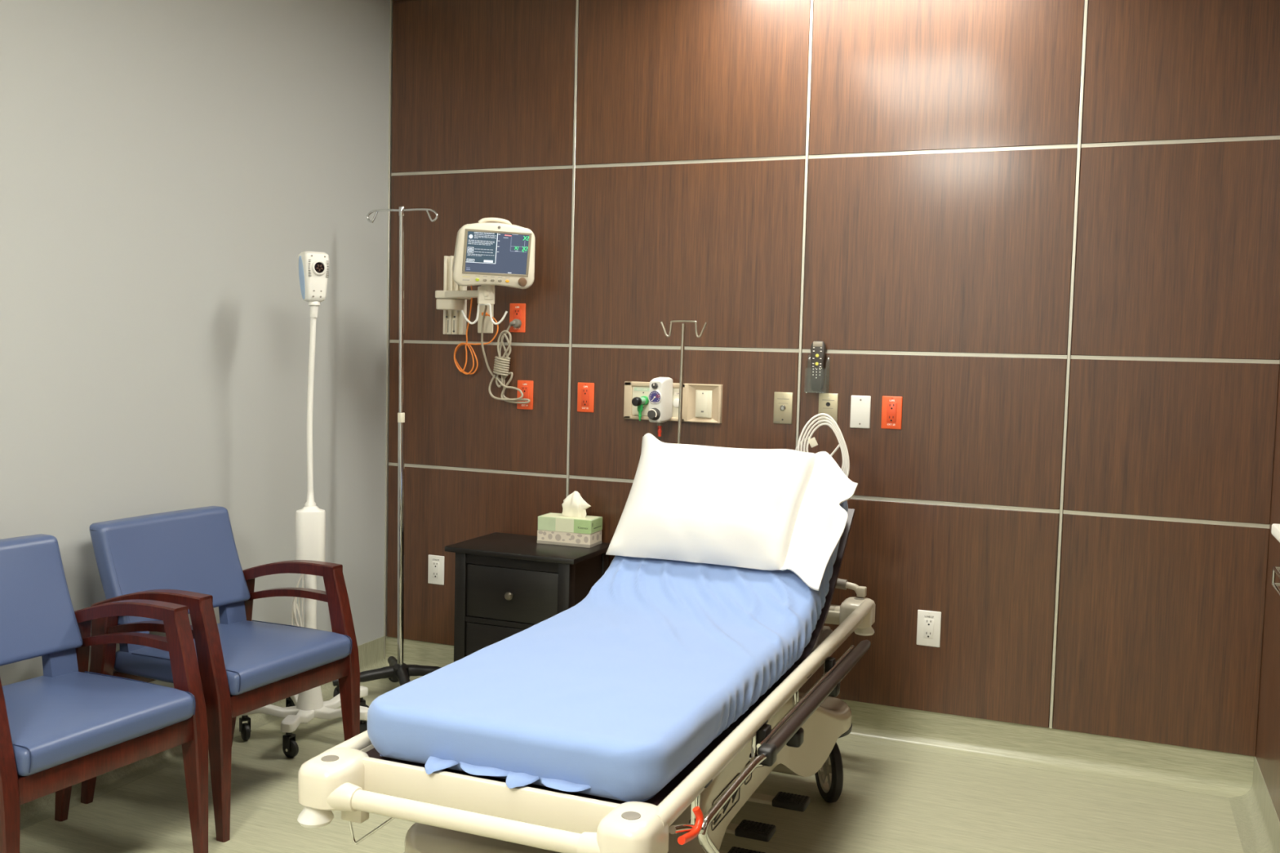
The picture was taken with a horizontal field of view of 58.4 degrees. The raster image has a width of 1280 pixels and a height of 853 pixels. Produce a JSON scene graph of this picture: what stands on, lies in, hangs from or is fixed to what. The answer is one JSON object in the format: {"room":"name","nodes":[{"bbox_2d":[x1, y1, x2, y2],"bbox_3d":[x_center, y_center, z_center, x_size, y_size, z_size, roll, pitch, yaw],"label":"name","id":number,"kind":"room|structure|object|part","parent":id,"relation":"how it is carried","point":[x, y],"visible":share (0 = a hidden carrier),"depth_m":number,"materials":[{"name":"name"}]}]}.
{"room":"hospital room","nodes":[
{"label":"hospital room","id":0,"kind":"room"},
{"bbox_2d":[0,0,390,688],"bbox_3d":[-2.197,-0.226,2.143,0.150,2.765,6.000,3,4,22],"label":"wall","id":1,"kind":"structure","parent":0,"point":[167,167],"depth_m":3.73,"materials":[{"name":"grey paint"}]},
{"bbox_2d":[20,635,386,829],"bbox_3d":[-2.123,1.099,2.193,0.075,0.128,5.710,3,4,22],"label":"baseboard","id":2,"kind":"structure","parent":1,"relation":"attached to","point":[371,654],"depth_m":3.60,"materials":[{"name":"plastic"}]},
{"bbox_2d":[383,0,393,635],"bbox_3d":[-1.043,-0.433,4.748,0.007,2.642,0.014,3,4,22],"label":"trim","id":3,"kind":"structure","parent":1,"relation":"attached to","point":[391,1],"depth_m":4.74,"materials":[{"name":"silver metal"}]},
{"bbox_2d":[19,675,1243,852],"bbox_3d":[-0.653,1.284,1.597,3.562,0.100,6.000,3,4,22],"label":"floor","id":4,"kind":"structure","parent":0,"point":[891,799],"depth_m":3.37,"materials":[{"name":"plastic"}]},
{"bbox_2d":[0,533,208,852],"bbox_3d":[-1.497,0.724,2.833,0.594,0.813,0.576,3,4,26],"label":"chair","id":5,"kind":"object","parent":4,"relation":"on","point":[64,727],"visible":1,"depth_m":2.92,"materials":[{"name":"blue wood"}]},
{"bbox_3d":[-1.412,0.827,2.503,0.134,0.655,0.044,3,4,26],"label":"leg","id":6,"kind":"part","parent":5,"relation":"part of","materials":[{"name":"brown wood"}]},
{"bbox_3d":[-1.678,0.455,2.906,0.176,0.296,0.486,3,4,26],"label":"backrest","id":7,"kind":"part","parent":5,"relation":"part of","materials":[{"name":"blue plastic"}]},
{"bbox_3d":[-1.576,0.813,3.171,0.126,0.585,0.044,3,4,26],"label":"leg","id":8,"kind":"part","parent":5,"relation":"part of","materials":[{"name":"brown wood"}]},
{"bbox_3d":[-1.451,0.706,2.810,0.488,0.081,0.482,3,4,26],"label":"seat","id":9,"kind":"part","parent":5,"relation":"part of","materials":[{"name":"blue plastic"}]},
{"bbox_3d":[-1.370,0.582,3.059,0.375,0.068,0.032,3,4,26],"label":"arm rail","id":10,"kind":"part","parent":5,"relation":"part of","materials":[{"name":"brown wood"}]},
{"bbox_3d":[-1.379,0.509,3.059,0.422,0.106,0.046,3,4,26],"label":"armrest","id":11,"kind":"part","parent":5,"relation":"part of","materials":[{"name":"brown wood"}]},
{"bbox_3d":[-1.182,0.801,2.980,0.134,0.655,0.044,3,4,26],"label":"leg","id":12,"kind":"part","parent":5,"relation":"part of","materials":[{"name":"brown wood"}]},
{"bbox_2d":[80,506,359,842],"bbox_3d":[-1.252,0.689,3.442,0.594,0.813,0.576,3,4,26],"label":"chair","id":13,"kind":"object","parent":4,"relation":"on","point":[189,557],"visible":0.93,"depth_m":3.37,"materials":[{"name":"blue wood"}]},
{"bbox_3d":[-1.561,0.805,3.303,0.126,0.585,0.044,3,4,26],"label":"leg","id":14,"kind":"part","parent":13,"relation":"part of","materials":[{"name":"brown wood"}]},
{"bbox_3d":[-1.356,0.573,3.191,0.375,0.068,0.032,3,4,26],"label":"arm rail","id":15,"kind":"part","parent":13,"relation":"part of","materials":[{"name":"brown wood"}]},
{"bbox_3d":[-1.364,0.500,3.191,0.422,0.106,0.046,3,4,26],"label":"armrest","id":16,"kind":"part","parent":13,"relation":"part of","materials":[{"name":"brown wood"}]},
{"bbox_3d":[-1.434,0.421,3.515,0.176,0.296,0.486,3,4,26],"label":"backrest","id":17,"kind":"part","parent":13,"relation":"part of","materials":[{"name":"blue leather"}]},
{"bbox_3d":[-1.167,0.792,3.112,0.134,0.655,0.044,3,4,26],"label":"leg","id":18,"kind":"part","parent":13,"relation":"part of","materials":[{"name":"brown wood"}]},
{"bbox_3d":[-1.206,0.672,3.418,0.488,0.081,0.482,3,4,26],"label":"seat","id":19,"kind":"part","parent":13,"relation":"part of","materials":[{"name":"blue leather"}]},
{"bbox_3d":[-1.331,0.779,3.779,0.126,0.585,0.044,3,4,26],"label":"leg","id":20,"kind":"part","parent":13,"relation":"part of","materials":[{"name":"brown wood"}]},
{"bbox_3d":[-1.125,0.547,3.667,0.375,0.068,0.032,3,4,26],"label":"arm rail","id":21,"kind":"part","parent":13,"relation":"part of","materials":[{"name":"brown wood"}]},
{"bbox_3d":[-1.134,0.474,3.668,0.422,0.106,0.046,3,4,26],"label":"armrest","id":22,"kind":"part","parent":13,"relation":"part of","materials":[{"name":"brown wood"}]},
{"bbox_3d":[-0.938,0.766,3.589,0.134,0.655,0.044,3,4,26],"label":"leg","id":23,"kind":"part","parent":13,"relation":"part of","materials":[{"name":"brown wood"}]},
{"bbox_2d":[239,251,368,757],"bbox_3d":[-1.096,0.241,3.894,0.453,1.654,0.466,3,4,22],"label":"stand","id":24,"kind":"object","parent":4,"relation":"on","point":[301,708],"visible":0.78,"depth_m":3.88,"materials":[{"name":"white plastic"}]},
{"bbox_3d":[-1.251,0.968,3.914,0.238,0.054,0.068,0,4,-16],"label":"leg","id":25,"kind":"part","parent":24,"relation":"part of","materials":[{"name":"white plastic"}]},
{"bbox_3d":[-1.203,0.960,4.045,0.068,0.054,0.238,-1,5,-34],"label":"leg","id":26,"kind":"part","parent":24,"relation":"part of","materials":[{"name":"white plastic"}]},
{"bbox_3d":[-1.141,0.976,3.827,0.068,0.054,0.238,2,4,2],"label":"leg","id":27,"kind":"part","parent":24,"relation":"part of","materials":[{"name":"white plastic"}]},
{"bbox_3d":[-1.175,0.672,3.937,0.054,0.365,0.028,3,4,22],"label":"cord","id":28,"kind":"part","parent":24,"relation":"part of","materials":[{"name":"white plastic"}]},
{"bbox_3d":[-1.129,-0.498,3.826,0.015,0.144,0.038,-2,5,-42],"label":"panel","id":29,"kind":"part","parent":24,"relation":"part of","materials":[{"name":"blue"}]},
{"bbox_3d":[-1.027,0.974,3.901,0.240,0.054,0.068,3,4,22],"label":"leg","id":30,"kind":"part","parent":24,"relation":"part of","materials":[{"name":"white plastic"}]},
{"bbox_3d":[-1.063,0.964,4.040,0.068,0.054,0.238,4,5,38],"label":"leg","id":31,"kind":"part","parent":24,"relation":"part of","materials":[{"name":"white plastic"}]},
{"bbox_2d":[332,206,442,697],"bbox_3d":[-0.899,0.110,4.341,0.382,1.866,0.382,3,4,26],"label":"stand","id":32,"kind":"object","parent":4,"relation":"on","point":[397,670],"visible":0.73,"depth_m":4.34,"materials":[{"name":"silver metal"}]},
{"bbox_3d":[-1.038,0.946,4.354,0.255,0.064,0.044,0,4,-20],"label":"leg","id":33,"kind":"part","parent":32,"relation":"part of","materials":[{"name":"black plastic"}]},
{"bbox_3d":[-0.963,0.937,4.515,0.044,0.064,0.255,0,4,-20],"label":"leg","id":34,"kind":"part","parent":32,"relation":"part of","materials":[{"name":"black plastic"}]},
{"bbox_3d":[-0.877,0.955,4.279,0.044,0.064,0.255,0,4,-20],"label":"leg","id":35,"kind":"part","parent":32,"relation":"part of","materials":[{"name":"black plastic"}]},
{"bbox_3d":[-0.801,0.946,4.440,0.255,0.064,0.044,0,4,-20],"label":"leg","id":36,"kind":"part","parent":32,"relation":"part of","materials":[{"name":"black plastic"}]},
{"bbox_2d":[444,532,609,662],"bbox_3d":[-0.413,0.751,4.328,0.531,0.613,0.382,3,4,22],"label":"nightstand","id":37,"kind":"object","parent":4,"relation":"on","point":[506,584],"visible":0.51,"depth_m":4.20,"materials":[{"name":"black wood"}]},
{"bbox_3d":[-0.663,0.758,4.281,0.045,0.593,0.050,3,4,22],"label":"leg","id":38,"kind":"part","parent":37,"relation":"part of","materials":[{"name":"black wood"}]},
{"bbox_3d":[-0.418,0.835,4.327,0.375,0.215,0.297,3,4,22],"label":"drawer","id":39,"kind":"part","parent":37,"relation":"part of","materials":[{"name":"black wood"}]},
{"bbox_3d":[-0.475,0.615,4.159,0.031,0.031,0.032,3,4,22],"label":"knob","id":40,"kind":"part","parent":37,"relation":"part of","materials":[{"name":"silver metal"}]},
{"bbox_3d":[-0.413,0.606,4.311,0.375,0.193,0.297,3,4,22],"label":"drawer","id":41,"kind":"part","parent":37,"relation":"part of","materials":[{"name":"black wood"}]},
{"bbox_3d":[-0.269,0.778,4.121,0.045,0.593,0.050,3,4,22],"label":"leg","id":42,"kind":"part","parent":37,"relation":"part of","materials":[{"name":"black wood"}]},
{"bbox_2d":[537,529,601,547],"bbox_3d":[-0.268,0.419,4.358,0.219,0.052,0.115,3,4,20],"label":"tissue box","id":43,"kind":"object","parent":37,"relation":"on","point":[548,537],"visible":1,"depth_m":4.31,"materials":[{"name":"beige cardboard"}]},
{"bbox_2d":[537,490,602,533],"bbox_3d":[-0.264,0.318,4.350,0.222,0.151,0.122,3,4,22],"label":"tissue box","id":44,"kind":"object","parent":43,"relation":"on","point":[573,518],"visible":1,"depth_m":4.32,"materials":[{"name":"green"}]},
{"bbox_2d":[542,512,602,533],"bbox_3d":[-0.260,0.367,4.352,0.212,0.052,0.119,3,4,22],"label":"print","id":45,"kind":"object","parent":44,"relation":"attached to","point":[573,522],"depth_m":4.31,"materials":[{"name":"green cardboard"}]},
{"bbox_3d":[-0.155,0.762,4.397,0.045,0.593,0.050,3,4,22],"label":"leg","id":46,"kind":"part","parent":37,"relation":"part of","materials":[{"name":"black wood"}]},
{"bbox_2d":[297,508,875,852],"bbox_3d":[0.060,0.719,3.003,0.812,0.876,2.066,3,4,22],"label":"stretcher","id":47,"kind":"object","parent":4,"relation":"on","point":[787,730],"visible":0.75,"depth_m":2.24,"materials":[{"name":"beige plastic"}]},
{"bbox_3d":[-0.255,0.614,3.135,0.038,0.060,1.915,3,4,22],"label":"rail","id":48,"kind":"part","parent":47,"relation":"part of","materials":[{"name":"beige plastic"}]},
{"bbox_3d":[-0.280,0.696,2.163,0.670,0.076,0.070,3,4,22],"label":"panel","id":49,"kind":"part","parent":47,"relation":"part of","materials":[{"name":"beige plastic"}]},
{"bbox_2d":[367,500,848,801],"bbox_3d":[0.032,0.416,2.896,0.671,0.438,1.713,3,4,22],"label":"mattress","id":50,"kind":"object","parent":47,"relation":"on","point":[612,695],"visible":0.78,"depth_m":2.47,"materials":[{"name":"blue fabric"}]},
{"bbox_2d":[605,433,857,591],"bbox_3d":[0.262,0.235,3.462,0.743,0.373,0.459,3,4,22],"label":"pillow","id":51,"kind":"object","parent":50,"relation":"on","point":[770,509],"visible":1,"depth_m":3.38,"materials":[{"name":"white fabric"}]},
{"bbox_2d":[404,692,852,852],"bbox_3d":[0.064,0.875,3.033,0.734,0.275,1.469,3,4,22],"label":"hood","id":52,"kind":"object","parent":47,"relation":"attached to","point":[831,721],"depth_m":2.80,"materials":[{"name":"beige plastic"}]},
{"bbox_2d":[660,320,706,444],"bbox_3d":[0.140,0.083,3.998,0.172,0.905,0.012,3,4,22],"label":"pole","id":53,"kind":"object","parent":47,"relation":"on","point":[682,340],"visible":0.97,"depth_m":3.98,"materials":[{"name":"grey metal"}]},
{"bbox_3d":[0.090,0.717,2.049,0.022,0.043,0.104,3,4,22],"label":"release lever","id":54,"kind":"part","parent":47,"relation":"part of","materials":[{"name":"orange"}]},
{"bbox_3d":[0.113,0.746,2.248,0.028,0.115,0.032,3,4,22],"label":"rail post","id":55,"kind":"part","parent":47,"relation":"part of","materials":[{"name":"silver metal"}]},
{"bbox_3d":[0.268,0.724,2.627,0.028,0.115,0.032,3,4,22],"label":"rail post","id":56,"kind":"part","parent":47,"relation":"part of","materials":[{"name":"silver metal"}]},
{"bbox_3d":[0.386,0.647,2.875,0.038,0.060,1.915,3,4,22],"label":"rail","id":57,"kind":"part","parent":47,"relation":"part of","materials":[{"name":"beige plastic"}]},
{"bbox_3d":[0.408,0.705,2.969,0.028,0.115,0.032,3,4,22],"label":"rail post","id":58,"kind":"part","parent":47,"relation":"part of","materials":[{"name":"silver metal"}]},
{"bbox_2d":[795,413,849,477],"bbox_3d":[0.580,0.083,3.676,0.202,0.253,0.070,3,4,27],"label":"cord","id":59,"kind":"object","parent":47,"relation":"hanging from","point":[832,424],"visible":0.73,"depth_m":3.67,"materials":[{"name":"white plastic"}]},
{"bbox_3d":[0.065,0.694,3.012,0.570,0.075,1.560,3,4,22],"label":"frame","id":60,"kind":"part","parent":47,"relation":"part of","materials":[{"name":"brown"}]},
{"bbox_3d":[0.414,0.617,3.862,0.670,0.042,0.024,3,4,22],"label":"panel","id":61,"kind":"part","parent":47,"relation":"part of","materials":[{"name":"beige plastic"}]},
{"bbox_3d":[0.707,0.541,3.812,0.095,0.047,0.034,3,4,27],"label":"push handle","id":62,"kind":"part","parent":47,"relation":"part of","materials":[{"name":"beige plastic"}]},
{"bbox_2d":[386,0,1279,756],"bbox_3d":[0.488,-0.298,4.205,3.262,2.765,0.150,3,4,22],"label":"wall","id":63,"kind":"structure","parent":0,"point":[1160,624],"depth_m":3.93,"materials":[{"name":"brown wood"}]},
{"bbox_2d":[427,554,444,585],"bbox_3d":[-0.839,0.590,4.712,0.076,0.120,0.009,3,4,22],"label":"wall outlet","id":64,"kind":"object","parent":63,"relation":"attached to","point":[436,563],"visible":1,"depth_m":4.71,"materials":[{"name":"white plastic"}]},
{"bbox_2d":[431,561,439,578],"bbox_3d":[-0.840,0.590,4.710,0.033,0.067,0.004,3,4,22],"label":"receptacle","id":65,"kind":"object","parent":64,"relation":"attached to","point":[435,565],"depth_m":4.71,"materials":[{"name":"white plastic"}]},
{"bbox_2d":[435,217,535,334],"bbox_3d":[-0.638,-0.573,4.418,0.341,0.434,0.497,-1,5,-36],"label":"monitor","id":66,"kind":"object","parent":63,"relation":"attached to","point":[452,300],"depth_m":4.28,"materials":[{"name":"beige plastic"}]},
{"bbox_3d":[-0.666,-0.512,4.433,0.283,0.026,0.058,5,5,44],"label":"swing arm","id":67,"kind":"part","parent":66,"relation":"part of","materials":[{"name":"beige plastic"}]},
{"bbox_2d":[453,285,498,374],"bbox_3d":[-0.675,-0.381,4.505,0.196,0.356,0.137,3,4,22],"label":"cable","id":68,"kind":"object","parent":66,"relation":"hanging from","point":[466,344],"visible":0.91,"depth_m":4.57,"materials":[{"name":"orange plastic"}]},
{"bbox_2d":[477,304,493,333],"bbox_3d":[-0.618,-0.429,4.560,0.070,0.114,0.016,3,4,22],"label":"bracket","id":69,"kind":"object","parent":66,"relation":"attached to","point":[488,325],"visible":0.79,"depth_m":4.56,"materials":[{"name":"beige plastic"}]},
{"bbox_3d":[-0.553,-0.651,4.300,0.316,0.259,0.156,0,4,-25],"label":"patient monitor","id":70,"kind":"part","parent":66,"relation":"part of","materials":[{"name":"beige plastic"}]},
{"bbox_3d":[-0.540,-0.763,4.270,0.130,0.030,0.016,0,16,-25],"label":"carry handle","id":71,"kind":"part","parent":66,"relation":"part of","materials":[{"name":"beige plastic"}]},
{"bbox_2d":[480,305,529,404],"bbox_3d":[-0.544,-0.281,4.492,0.192,0.378,0.160,0,4,-26],"label":"power cord","id":72,"kind":"object","parent":66,"relation":"hanging from","point":[500,366],"visible":1,"depth_m":4.50,"materials":[{"name":"beige plastic"}]},
{"bbox_3d":[-0.441,-0.543,4.314,0.033,0.033,0.018,0,16,-25],"label":"trim knob","id":73,"kind":"part","parent":66,"relation":"part of","materials":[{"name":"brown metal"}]},
{"bbox_2d":[509,303,525,332],"bbox_3d":[-0.483,-0.427,4.509,0.070,0.114,0.009,3,4,22],"label":"wall outlet","id":74,"kind":"object","parent":63,"relation":"attached to","point":[517,311],"visible":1,"depth_m":4.50,"materials":[{"name":"orange plastic"}]},
{"bbox_2d":[513,309,520,320],"bbox_3d":[-0.484,-0.427,4.506,0.033,0.067,0.004,3,4,22],"label":"receptacle","id":75,"kind":"object","parent":74,"relation":"attached to","point":[517,313],"depth_m":4.50,"materials":[{"name":"orange plastic"}]},
{"bbox_2d":[516,380,533,409],"bbox_3d":[-0.453,-0.124,4.514,0.070,0.114,0.009,3,4,22],"label":"wall outlet","id":76,"kind":"object","parent":63,"relation":"attached to","point":[526,386],"visible":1,"depth_m":4.51,"materials":[{"name":"orange plastic"}]},
{"bbox_2d":[520,386,528,401],"bbox_3d":[-0.454,-0.124,4.511,0.033,0.067,0.004,3,4,22],"label":"receptacle","id":77,"kind":"object","parent":76,"relation":"attached to","point":[525,389],"depth_m":4.51,"materials":[{"name":"orange plastic"}]},
{"bbox_2d":[565,0,578,497],"bbox_3d":[-0.266,-0.393,4.433,0.010,2.642,0.014,3,4,22],"label":"trim","id":78,"kind":"structure","parent":63,"relation":"attached to","point":[577,1],"depth_m":4.41,"materials":[{"name":"silver metal"}]},
{"bbox_2d":[577,382,594,412],"bbox_3d":[-0.210,-0.112,4.415,0.070,0.114,0.009,3,4,22],"label":"wall outlet","id":79,"kind":"object","parent":63,"relation":"attached to","point":[585,393],"visible":1,"depth_m":4.41,"materials":[{"name":"orange plastic"}]},
{"bbox_2d":[581,388,589,406],"bbox_3d":[-0.211,-0.112,4.413,0.033,0.067,0.004,3,4,22],"label":"receptacle","id":80,"kind":"object","parent":79,"relation":"attached to","point":[584,392],"depth_m":4.41,"materials":[{"name":"orange plastic"}]},
{"bbox_2d":[623,381,723,423],"bbox_3d":[0.120,-0.091,4.273,0.385,0.142,0.024,3,4,22],"label":"panel","id":81,"kind":"object","parent":63,"relation":"attached to","point":[701,402],"visible":0.76,"depth_m":4.24,"materials":[{"name":"beige plastic"}]},
{"bbox_2d":[631,395,648,420],"bbox_3d":[0.000,-0.067,4.271,0.035,0.092,0.091,3,4,27],"label":"adapter","id":82,"kind":"object","parent":81,"relation":"attached to","point":[637,402],"visible":0.98,"depth_m":4.26,"materials":[{"name":"green plastic"}]},
{"bbox_3d":[-0.013,-0.092,4.241,0.034,0.034,0.029,3,4,22],"label":"knob","id":83,"kind":"part","parent":82,"relation":"part of","materials":[{"name":"black plastic"}]},
{"bbox_2d":[647,377,672,436],"bbox_3d":[0.071,-0.071,4.205,0.056,0.219,0.142,3,4,22],"label":"suction regulator","id":84,"kind":"object","parent":81,"relation":"attached to","point":[660,391],"visible":1,"depth_m":4.17,"materials":[{"name":"white plastic"}]},
{"bbox_3d":[0.048,-0.044,4.156,0.045,0.045,0.031,3,4,22],"label":"dial knob","id":85,"kind":"part","parent":84,"relation":"part of","materials":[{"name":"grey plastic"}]},
{"bbox_3d":[0.053,-0.148,4.156,0.021,0.021,0.016,3,4,22],"label":"mode knob","id":86,"kind":"part","parent":84,"relation":"part of","materials":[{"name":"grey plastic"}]},
{"bbox_2d":[672,399,679,407],"bbox_3d":[0.137,-0.087,4.259,0.032,0.032,0.006,3,4,22],"label":"socket","id":87,"kind":"object","parent":81,"relation":"attached to","point":[675,402],"depth_m":4.26,"materials":[{"name":"white plastic"}]},
{"bbox_2d":[773,391,793,424],"bbox_3d":[0.514,-0.066,4.119,0.070,0.114,0.013,3,4,22],"label":"wall jack plate","id":88,"kind":"object","parent":63,"relation":"attached to","point":[783,402],"visible":1,"depth_m":4.12,"materials":[{"name":"beige"}]},
{"bbox_2d":[795,0,813,447],"bbox_3d":[0.576,-0.350,4.091,0.010,2.642,0.014,3,4,22],"label":"trim","id":89,"kind":"structure","parent":63,"relation":"attached to","point":[811,12],"depth_m":4.06,"materials":[{"name":"silver metal"}]},
{"bbox_2d":[385,635,1253,797],"bbox_3d":[0.418,1.027,4.200,3.262,0.128,0.075,3,4,22],"label":"baseboard","id":90,"kind":"structure","parent":63,"relation":"attached to","point":[1192,770],"depth_m":3.85,"materials":[{"name":"plastic"}]},
{"bbox_2d":[817,392,838,425],"bbox_3d":[0.667,-0.061,4.060,0.070,0.114,0.008,3,4,22],"label":"wall jack plate","id":91,"kind":"object","parent":63,"relation":"attached to","point":[828,402],"visible":0.75,"depth_m":4.06,"materials":[{"name":"beige"}]},
{"bbox_2d":[387,462,1269,528],"bbox_3d":[0.455,0.233,4.175,3.252,0.012,0.012,3,4,22],"label":"trim","id":92,"kind":"structure","parent":63,"relation":"attached to","point":[860,497],"depth_m":3.90,"materials":[{"name":"silver metal"}]},
{"bbox_2d":[389,339,1279,364],"bbox_3d":[0.467,-0.277,4.141,3.252,0.012,0.012,3,4,22],"label":"trim","id":93,"kind":"structure","parent":63,"relation":"attached to","point":[687,348],"depth_m":3.97,"materials":[{"name":"silver metal"}]},
{"bbox_2d":[391,135,1279,176],"bbox_3d":[0.484,-0.958,4.095,3.252,0.012,0.012,3,4,22],"label":"trim","id":94,"kind":"structure","parent":63,"relation":"attached to","point":[1272,137],"depth_m":3.97,"materials":[{"name":"silver metal"}]},
{"bbox_2d":[849,395,871,428],"bbox_3d":[0.773,-0.051,4.017,0.070,0.114,0.007,3,4,22],"label":"blank plate","id":95,"kind":"object","parent":63,"relation":"attached to","point":[860,406],"visible":1,"depth_m":4.01,"materials":[{"name":"white plastic"}]},
{"bbox_2d":[880,395,902,429],"bbox_3d":[0.874,-0.048,3.975,0.070,0.114,0.009,3,4,22],"label":"wall outlet","id":96,"kind":"object","parent":63,"relation":"attached to","point":[891,406],"visible":1,"depth_m":3.97,"materials":[{"name":"orange plastic"}]},
{"bbox_2d":[886,403,897,422],"bbox_3d":[0.873,-0.048,3.973,0.033,0.067,0.004,3,4,22],"label":"receptacle","id":97,"kind":"object","parent":96,"relation":"attached to","point":[891,408],"depth_m":3.97,"materials":[{"name":"orange plastic"}]},
{"bbox_2d":[916,609,941,647],"bbox_3d":[1.000,0.700,3.966,0.080,0.124,0.009,3,4,22],"label":"wall outlet","id":98,"kind":"object","parent":63,"relation":"attached to","point":[929,622],"visible":1,"depth_m":3.96,"materials":[{"name":"white plastic"}]},
{"bbox_2d":[923,618,933,638],"bbox_3d":[0.999,0.700,3.964,0.033,0.067,0.004,3,4,22],"label":"receptacle","id":99,"kind":"object","parent":98,"relation":"attached to","point":[928,624],"depth_m":3.96,"materials":[{"name":"white plastic"}]},
{"bbox_2d":[1048,0,1088,728],"bbox_3d":[1.409,-0.307,3.752,0.010,2.642,0.014,3,4,22],"label":"trim","id":100,"kind":"structure","parent":63,"relation":"attached to","point":[1086,6],"depth_m":3.75,"materials":[{"name":"silver metal"}]},
{"bbox_3d":[0.626,-0.186,4.048,0.079,0.134,0.047,3,4,22],"label":"remote holder","id":101,"kind":"object","parent":63,"relation":"attached to","visible":0},
{"bbox_2d":[810,341,826,391],"bbox_3d":[0.628,-0.214,4.048,0.053,0.175,0.028,3,4,22],"label":"remote control","id":102,"kind":"object","parent":101,"relation":"in","point":[818,348],"visible":1,"depth_m":4.04,"materials":[{"name":"grey plastic"}]},
{"bbox_2d":[1255,364,1279,821],"bbox_3d":[0.961,-0.063,0.860,0.150,2.765,6.000,3,4,22],"label":"wall","id":103,"kind":"structure","parent":0,"point":[1268,736],"depth_m":3.42,"materials":[{"name":"brown wood"}]},
{"bbox_2d":[1228,756,1279,852],"bbox_3d":[0.826,1.250,0.995,0.075,0.128,5.710,3,4,22],"label":"baseboard","id":104,"kind":"structure","parent":103,"relation":"attached to","point":[1256,820],"depth_m":3.35,"materials":[{"name":"plastic"}]},
{"bbox_2d":[1271,524,1279,595],"bbox_3d":[1.282,0.271,2.113,0.165,0.118,0.432,3,4,22],"label":"tray","id":105,"kind":"object","parent":103,"relation":"attached to","point":[1275,531],"visible":1,"depth_m":2.28,"materials":[{"name":"white plastic"}]},
{"bbox_2d":[1271,524,1279,542],"bbox_3d":[1.284,0.248,2.113,0.164,0.072,0.428,3,4,22],"label":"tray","id":106,"kind":"object","parent":105,"relation":"on","point":[1275,531],"depth_m":2.28,"materials":[{"name":"white plastic"}]}
]}

